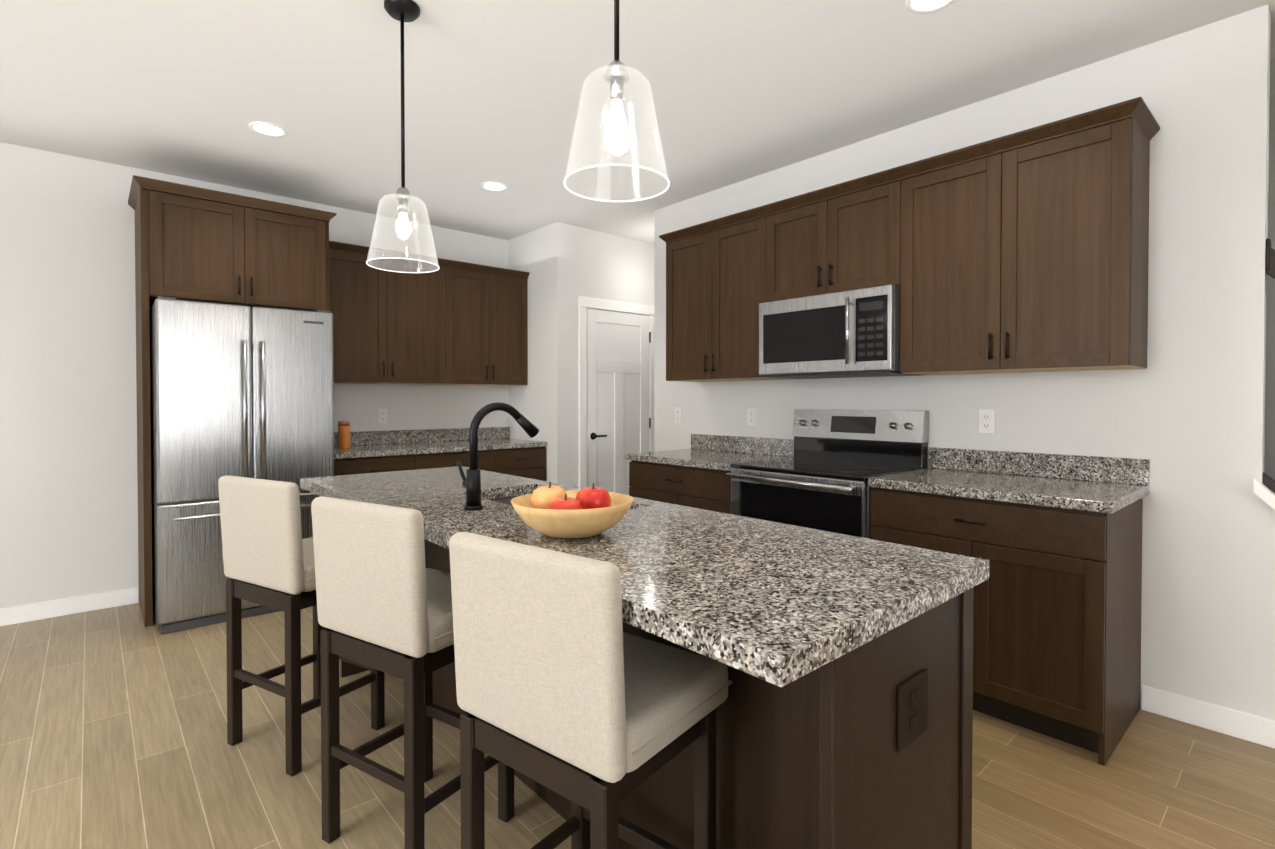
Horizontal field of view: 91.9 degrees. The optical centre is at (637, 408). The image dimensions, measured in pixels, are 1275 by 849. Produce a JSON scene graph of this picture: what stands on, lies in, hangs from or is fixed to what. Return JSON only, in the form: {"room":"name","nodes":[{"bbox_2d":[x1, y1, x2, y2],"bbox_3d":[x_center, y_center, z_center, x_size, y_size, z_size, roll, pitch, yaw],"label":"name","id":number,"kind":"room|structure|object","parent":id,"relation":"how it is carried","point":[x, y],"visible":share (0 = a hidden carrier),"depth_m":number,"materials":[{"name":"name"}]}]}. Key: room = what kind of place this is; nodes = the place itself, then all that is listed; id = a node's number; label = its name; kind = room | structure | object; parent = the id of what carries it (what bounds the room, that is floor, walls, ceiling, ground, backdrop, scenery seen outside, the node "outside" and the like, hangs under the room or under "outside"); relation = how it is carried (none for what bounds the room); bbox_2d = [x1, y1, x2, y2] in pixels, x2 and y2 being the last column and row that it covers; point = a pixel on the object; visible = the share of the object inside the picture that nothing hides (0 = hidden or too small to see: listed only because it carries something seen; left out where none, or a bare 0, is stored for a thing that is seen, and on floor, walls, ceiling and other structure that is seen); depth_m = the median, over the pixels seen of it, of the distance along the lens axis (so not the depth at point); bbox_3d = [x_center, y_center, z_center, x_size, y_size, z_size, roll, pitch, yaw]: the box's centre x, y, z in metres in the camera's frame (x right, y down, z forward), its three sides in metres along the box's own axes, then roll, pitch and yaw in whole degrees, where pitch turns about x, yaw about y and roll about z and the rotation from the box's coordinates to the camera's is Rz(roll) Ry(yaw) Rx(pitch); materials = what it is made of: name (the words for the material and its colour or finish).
{"room":"kitchen","nodes":[
{"label":"kitchen","id":0,"kind":"room"},
{"bbox_2d":[0,603,1274,848],"bbox_3d":[0.080,1.308,-0.648,9.800,0.080,11.570,-1,1,-42],"label":"floor","id":1,"kind":"structure","parent":0,"point":[112,727],"depth_m":2.10,"materials":[{"name":"brown wood"}]},
{"bbox_2d":[128,175,336,626],"bbox_3d":[-2.539,-0.029,3.907,1.024,2.472,0.612,-1,1,-42],"label":"cabinet","id":2,"kind":"object","parent":1,"relation":"on","point":[193,243],"visible":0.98,"depth_m":3.61,"materials":[{"name":"brown wood"}]},
{"bbox_2d":[150,296,333,634],"bbox_3d":[-2.442,0.302,3.809,0.876,1.812,0.796,-1,1,-42],"label":"refrigerator","id":3,"kind":"object","parent":1,"relation":"on","point":[242,391],"visible":0.75,"depth_m":3.45,"materials":[{"name":"grey metal"}]},
{"bbox_2d":[218,475,384,775],"bbox_3d":[-1.235,0.736,2.313,0.449,0.985,0.416,0,1,30],"label":"stool","id":4,"kind":"object","parent":1,"relation":"on","point":[268,556],"visible":0.81,"depth_m":2.13,"materials":[{"name":"beige fabric"}]},
{"bbox_2d":[334,455,425,475],"bbox_3d":[-1.954,0.762,4.434,0.598,0.875,0.619,-1,1,-42],"label":"base cabinet","id":5,"kind":"object","parent":1,"relation":"on","point":[384,463],"depth_m":4.19,"materials":[{"name":"brown wood"}]},
{"bbox_2d":[334,439,547,458],"bbox_3d":[-1.561,0.299,4.767,1.637,0.038,0.634,-1,1,-42],"label":"countertop","id":6,"kind":"structure","parent":5,"relation":"on","point":[368,450],"depth_m":4.57,"materials":[{"name":"grey stone"}]},
{"bbox_2d":[338,421,349,447],"bbox_3d":[-2.097,0.189,4.406,0.076,0.190,0.076,-1,1,-42],"label":"canister","id":7,"kind":"object","parent":6,"relation":"on","point":[344,434],"visible":1,"depth_m":4.38,"materials":[{"name":"orange wood"}]},
{"bbox_2d":[311,496,513,848],"bbox_3d":[-0.636,0.743,1.811,0.449,0.985,0.416,0,1,32],"label":"stool","id":8,"kind":"object","parent":1,"relation":"on","point":[384,598],"visible":0.9,"depth_m":1.64,"materials":[{"name":"beige fabric"}]},
{"bbox_2d":[426,451,501,472],"bbox_3d":[-1.550,0.757,4.792,0.718,0.875,0.619,-1,1,-42],"label":"base cabinet","id":9,"kind":"object","parent":1,"relation":"on","point":[491,461],"depth_m":4.61,"materials":[{"name":"brown wood"}]},
{"bbox_2d":[502,447,546,480],"bbox_3d":[-1.162,0.753,5.137,0.557,0.875,0.619,-1,1,-42],"label":"base cabinet","id":10,"kind":"object","parent":1,"relation":"on","point":[527,462],"depth_m":4.96,"materials":[{"name":"brown wood"}]},
{"bbox_2d":[449,532,732,848],"bbox_3d":[-0.097,0.749,1.311,0.449,0.985,0.416,1,1,38],"label":"stool","id":11,"kind":"object","parent":1,"relation":"on","point":[567,687],"visible":1,"depth_m":1.16,"materials":[{"name":"beige fabric"}]},
{"bbox_2d":[340,490,988,848],"bbox_3d":[-0.307,0.794,2.068,0.597,0.876,2.494,-1,1,-42],"label":"kitchen island","id":12,"kind":"object","parent":1,"relation":"on","point":[815,763],"depth_m":1.23,"materials":[{"name":"brown wood"}]},
{"bbox_2d":[300,466,988,689],"bbox_3d":[-0.391,0.337,1.991,0.679,0.040,2.520,-1,1,-42],"label":"island countertop","id":13,"kind":"structure","parent":12,"relation":"on","point":[775,606],"depth_m":1.24,"materials":[{"name":"grey stone"}]},
{"bbox_2d":[457,402,538,510],"bbox_3d":[-0.460,0.148,2.034,0.269,0.336,0.122,-1,1,-42],"label":"faucet","id":14,"kind":"object","parent":13,"relation":"on","point":[471,483],"visible":1,"depth_m":1.94,"materials":[{"name":"black metal"}]},
{"bbox_2d":[511,482,633,537],"bbox_3d":[-0.166,0.257,1.588,0.314,0.131,0.314,-1,1,-42],"label":"fruit bowl","id":15,"kind":"object","parent":13,"relation":"on","point":[555,511],"visible":0.98,"depth_m":1.50,"materials":[{"name":"brown wood"}]},
{"bbox_2d":[897,669,927,751],"bbox_3d":[0.499,0.544,1.114,0.115,0.115,0.009,-1,1,-42],"label":"outlet","id":16,"kind":"object","parent":12,"relation":"attached to","point":[912,709],"visible":1,"depth_m":1.10,"materials":[{"name":"black plastic"}]},
{"bbox_2d":[625,434,793,513],"bbox_3d":[0.441,0.698,3.835,0.652,1.020,0.881,-1,1,-42],"label":"base cabinet","id":17,"kind":"object","parent":1,"relation":"on","point":[694,476],"visible":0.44,"depth_m":3.73,"materials":[{"name":"brown wood"}]},
{"bbox_2d":[726,409,928,538],"bbox_3d":[0.963,0.614,3.192,0.719,1.205,0.762,-1,1,-42],"label":"range","id":18,"kind":"object","parent":1,"relation":"on","point":[818,480],"visible":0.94,"depth_m":3.14,"materials":[{"name":"grey metal"}]},
{"bbox_2d":[868,447,1149,765],"bbox_3d":[1.536,0.714,2.603,0.652,1.020,0.871,-1,1,-42],"label":"base cabinet","id":19,"kind":"object","parent":1,"relation":"on","point":[1055,540],"visible":0.77,"depth_m":2.32,"materials":[{"name":"brown wood"}]},
{"bbox_2d":[0,5,1274,719],"bbox_3d":[0.113,-0.076,-0.718,9.620,2.690,11.290,-1,1,-42],"label":"wall","id":20,"kind":"structure","parent":0,"point":[1190,411],"depth_m":3.18,"materials":[{"name":"white paint"}]},
{"bbox_2d":[0,587,138,625],"bbox_3d":[-5.067,1.181,2.078,5.270,0.100,0.014,-1,1,-42],"label":"baseboard","id":21,"kind":"structure","parent":20,"relation":"attached to","point":[11,615],"depth_m":3.61,"materials":[{"name":"white wood"}]},
{"bbox_2d":[378,409,387,422],"bbox_3d":[-1.986,0.060,4.805,0.072,0.115,0.009,-1,1,-42],"label":"electrical outlet","id":22,"kind":"object","parent":20,"relation":"attached to","point":[382,416],"visible":1,"depth_m":4.80,"materials":[{"name":"white plastic"}]},
{"bbox_2d":[329,241,456,384],"bbox_3d":[-1.916,-0.666,4.642,0.957,0.948,0.329,-1,1,-42],"label":"upper cabinet","id":23,"kind":"object","parent":20,"relation":"attached to","point":[450,322],"depth_m":4.52,"materials":[{"name":"brown wood"}]},
{"bbox_2d":[334,427,509,446],"bbox_3d":[-1.764,0.224,4.995,1.637,0.104,0.021,-1,1,-42],"label":"backsplash","id":24,"kind":"structure","parent":20,"relation":"attached to","point":[426,435],"depth_m":5.00,"materials":[{"name":"grey stone"}]},
{"bbox_2d":[457,261,528,385],"bbox_3d":[-1.348,-0.673,5.147,0.797,0.948,0.329,-1,1,-42],"label":"upper cabinet","id":25,"kind":"object","parent":20,"relation":"attached to","point":[492,310],"depth_m":5.06,"materials":[{"name":"brown wood"}]},
{"bbox_2d":[578,296,653,494],"bbox_3d":[-0.144,0.129,5.377,0.886,2.117,0.062,-1,1,-42],"label":"door","id":26,"kind":"structure","parent":20,"relation":"attached to","point":[616,386],"depth_m":5.35,"materials":[{"name":"white wood"}]},
{"bbox_2d":[675,407,681,422],"bbox_3d":[0.294,0.049,4.476,0.009,0.115,0.072,-1,1,-42],"label":"electrical outlet","id":27,"kind":"object","parent":20,"relation":"attached to","point":[678,414],"visible":1,"depth_m":4.47,"materials":[{"name":"white plastic"}]},
{"bbox_2d":[663,206,786,381],"bbox_3d":[0.602,-0.656,3.871,0.339,0.948,0.869,-1,1,-42],"label":"upper cabinet","id":28,"kind":"object","parent":20,"relation":"attached to","point":[714,269],"depth_m":3.76,"materials":[{"name":"brown wood"}]},
{"bbox_2d":[747,408,755,425],"bbox_3d":[0.736,0.056,3.979,0.009,0.115,0.072,-1,1,-42],"label":"electrical outlet","id":29,"kind":"object","parent":20,"relation":"attached to","point":[751,416],"visible":1,"depth_m":3.98,"materials":[{"name":"white plastic"}]},
{"bbox_2d":[763,173,882,302],"bbox_3d":[1.107,-0.856,3.300,0.339,0.533,0.770,-1,1,-42],"label":"upper cabinet","id":30,"kind":"object","parent":20,"relation":"attached to","point":[829,240],"depth_m":3.19,"materials":[{"name":"brown wood"}]},
{"bbox_2d":[759,284,920,378],"bbox_3d":[1.061,-0.376,3.266,0.460,0.413,0.764,-1,1,-42],"label":"microwave","id":31,"kind":"object","parent":30,"relation":"attached to","point":[849,333],"visible":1,"depth_m":3.09,"materials":[{"name":"grey metal"}]},
{"bbox_2d":[978,409,994,433],"bbox_3d":[1.663,0.062,2.937,0.009,0.115,0.072,-1,1,-42],"label":"electrical outlet","id":32,"kind":"object","parent":20,"relation":"attached to","point":[986,420],"visible":1,"depth_m":2.93,"materials":[{"name":"white plastic"}]},
{"bbox_2d":[883,101,1154,374],"bbox_3d":[1.629,-0.640,2.716,0.339,0.948,0.919,-1,1,-42],"label":"upper cabinet","id":33,"kind":"object","parent":20,"relation":"attached to","point":[1024,251],"depth_m":2.51,"materials":[{"name":"brown wood"}]},
{"bbox_2d":[1141,685,1274,748],"bbox_3d":[2.413,1.181,2.104,0.014,0.100,1.086,-1,1,-42],"label":"baseboard","id":34,"kind":"structure","parent":20,"relation":"attached to","point":[1233,722],"depth_m":2.35,"materials":[{"name":"white wood"}]},
{"bbox_2d":[1254,238,1274,509],"bbox_3d":[2.608,0.315,1.974,0.160,1.864,0.890,-1,1,-42],"label":"trim","id":35,"kind":"structure","parent":20,"relation":"attached to","point":[1265,491],"depth_m":2.25,"materials":[{"name":"white"}]},
{"bbox_2d":[0,0,1274,243],"bbox_3d":[0.080,-1.462,-0.685,9.800,0.080,11.570,-1,1,-42],"label":"ceiling","id":36,"kind":"structure","parent":0,"point":[742,90],"depth_m":2.78,"materials":[{"name":"white paint"}]},
{"bbox_2d":[248,122,286,136],"bbox_3d":[-1.951,-1.472,3.256,0.176,0.006,0.176,-1,1,-42],"label":"recessed light","id":37,"kind":"object","parent":36,"relation":"in","point":[268,129],"visible":1,"depth_m":3.26,"materials":[{"name":"white"}]},
{"bbox_2d":[366,0,439,272],"bbox_3d":[-0.856,-0.991,2.249,0.251,0.941,0.251,-1,1,-42],"label":"pendant light","id":38,"kind":"object","parent":36,"relation":"hanging from","point":[402,11],"visible":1,"depth_m":2.24,"materials":[{"name":"clear glass"}]},
{"bbox_2d":[481,182,507,190],"bbox_3d":[-0.958,-1.483,4.125,0.176,0.006,0.176,-1,1,-42],"label":"recessed light","id":39,"kind":"object","parent":36,"relation":"in","point":[494,186],"visible":1,"depth_m":4.13,"materials":[{"name":"white"}]},
{"bbox_2d":[564,0,669,201],"bbox_3d":[-0.050,-0.995,1.480,0.255,0.913,0.255,-1,1,-42],"label":"pendant light","id":40,"kind":"object","parent":36,"relation":"hanging from","point":[615,76],"visible":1,"depth_m":1.47,"materials":[{"name":"clear glass"}]},
{"bbox_2d":[905,0,954,13],"bbox_3d":[1.046,-1.457,2.188,0.176,0.006,0.176,-1,1,-42],"label":"recessed light","id":41,"kind":"object","parent":36,"relation":"in","point":[921,6],"visible":1,"depth_m":2.23,"materials":[{"name":"white plastic"}]}
]}

